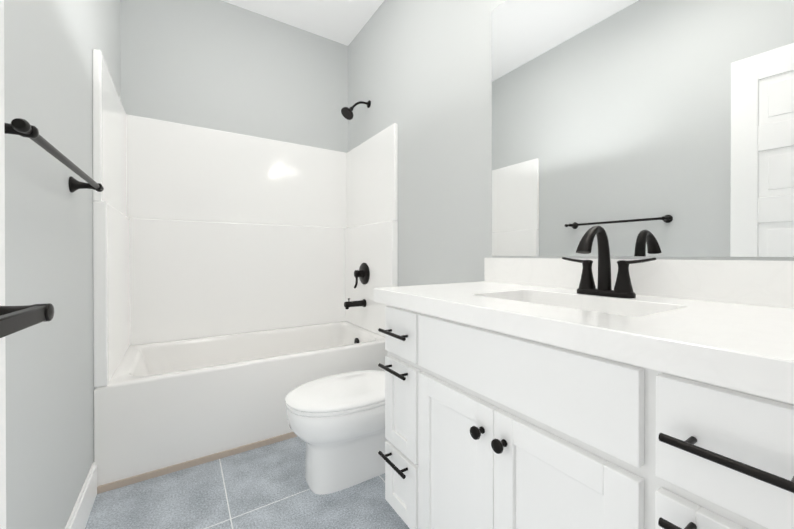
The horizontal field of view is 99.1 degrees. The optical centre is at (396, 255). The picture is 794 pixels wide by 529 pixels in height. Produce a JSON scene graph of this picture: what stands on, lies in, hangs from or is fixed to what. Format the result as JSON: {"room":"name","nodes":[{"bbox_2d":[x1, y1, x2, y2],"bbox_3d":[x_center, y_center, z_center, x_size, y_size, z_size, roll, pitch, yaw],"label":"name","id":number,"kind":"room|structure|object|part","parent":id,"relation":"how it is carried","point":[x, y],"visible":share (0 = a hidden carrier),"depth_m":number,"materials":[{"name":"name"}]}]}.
{"room":"bathroom","nodes":[
{"label":"bathroom","id":0,"kind":"room"},
{"bbox_2d":[4,0,120,528],"bbox_3d":[-0.989,-0.394,0.853,0.120,2.790,3.084,0,0,-32],"label":"wall","id":1,"kind":"structure","parent":0,"point":[50,46],"depth_m":0.97,"materials":[{"name":"grey paint"}]},
{"bbox_2d":[0,0,53,528],"bbox_3d":[-0.304,-0.034,0.061,0.155,2.060,0.760,0,0,-28],"label":"door","id":2,"kind":"structure","parent":1,"relation":"in","point":[13,319],"depth_m":0.40,"materials":[{"name":"white paint"}]},
{"bbox_3d":[-0.435,0.063,0.307,0.155,0.051,0.130,0,0,-28],"label":"handle","id":3,"kind":"part","parent":2,"relation":"part of","materials":[{"name":"black metal"}]},
{"bbox_2d":[4,118,103,192],"bbox_3d":[-0.895,-0.239,0.896,0.081,0.054,0.721,0,0,-32],"label":"towel rail","id":4,"kind":"object","parent":1,"relation":"attached to","point":[21,127],"visible":0.98,"depth_m":0.75,"materials":[{"name":"black metal"}]},
{"bbox_2d":[65,462,96,528],"bbox_3d":[-0.715,0.933,0.554,0.014,0.138,2.035,0,0,-32],"label":"baseboard","id":5,"kind":"structure","parent":1,"relation":"attached to","point":[80,513],"depth_m":1.25,"materials":[{"name":"white paint"}]},
{"bbox_2d":[120,0,347,152],"bbox_3d":[-1.093,-0.400,2.544,1.520,2.790,0.120,0,0,-32],"label":"wall","id":6,"kind":"structure","parent":0,"point":[220,65],"depth_m":2.41,"materials":[{"name":"grey paint"}]},
{"bbox_2d":[85,436,409,528],"bbox_3d":[0.060,1.052,0.738,1.760,0.100,4.414,0,0,-32],"label":"floor","id":7,"kind":"structure","parent":0,"point":[265,487],"depth_m":1.38,"materials":[{"name":"tile"}]},
{"bbox_2d":[92,49,397,486],"bbox_3d":[-0.846,0.063,2.159,1.518,1.867,0.795,0,0,-32],"label":"bathtub","id":8,"kind":"object","parent":7,"relation":"on","point":[238,279],"visible":0.9,"depth_m":2.22,"materials":[{"name":"white plastic"}]},
{"bbox_2d":[97,432,296,493],"bbox_3d":[-0.624,0.984,1.825,1.505,0.028,0.010,0,0,-32],"label":"baseboard","id":9,"kind":"structure","parent":8,"relation":"attached to","point":[160,472],"depth_m":1.59,"materials":[{"name":"beige wood"}]},
{"bbox_2d":[285,370,387,494],"bbox_3d":[-0.117,0.599,1.641,0.825,0.798,0.472,0,0,-32],"label":"toilet","id":10,"kind":"object","parent":7,"relation":"on","point":[336,423],"visible":0.48,"depth_m":1.44,"materials":[{"name":"white ceramic"}]},
{"bbox_2d":[374,258,793,528],"bbox_3d":[0.463,0.506,0.942,0.617,0.990,1.120,0,0,-32],"label":"bathroom vanity","id":11,"kind":"object","parent":7,"relation":"on","point":[531,393],"visible":1,"depth_m":0.69,"materials":[{"name":"white paint"}]},
{"bbox_2d":[374,258,793,403],"bbox_3d":[0.468,0.162,0.945,0.604,0.302,1.120,0,0,-32],"label":"countertop","id":12,"kind":"structure","parent":11,"relation":"on","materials":[{"name":"stone"}]},
{"bbox_2d":[562,225,655,297],"bbox_3d":[0.588,0.015,1.000,0.154,0.210,0.263,0,0,-32],"label":"faucet","id":13,"kind":"object","parent":12,"relation":"on","point":[623,288],"visible":1,"depth_m":1.01,"materials":[{"name":"black metal"}]},
{"bbox_2d":[222,0,383,45],"bbox_3d":[-0.297,-1.841,1.288,1.760,0.100,3.084,0,0,-32],"label":"ceiling","id":14,"kind":"structure","parent":0,"point":[344,22],"depth_m":2.51,"materials":[{"name":"white paint"}]},
{"bbox_2d":[348,0,793,286],"bbox_3d":[0.395,-0.397,1.734,0.120,2.790,3.084,0,0,-32],"label":"wall","id":15,"kind":"structure","parent":0,"point":[420,73],"depth_m":1.90,"materials":[{"name":"grey paint"}]},
{"bbox_2d":[341,100,370,119],"bbox_3d":[-0.303,-1.090,2.504,0.226,0.178,0.100,0,0,-32],"label":"shower head","id":16,"kind":"object","parent":15,"relation":"attached to","point":[347,112],"visible":1,"depth_m":2.48},
{"bbox_2d":[492,0,793,256],"bbox_3d":[0.736,-0.557,1.079,0.006,1.118,1.114,0,0,-32],"label":"mirror","id":17,"kind":"object","parent":15,"relation":"attached to","point":[664,128],"visible":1,"depth_m":1.04,"materials":[{"name":"clear glass"}]}
]}

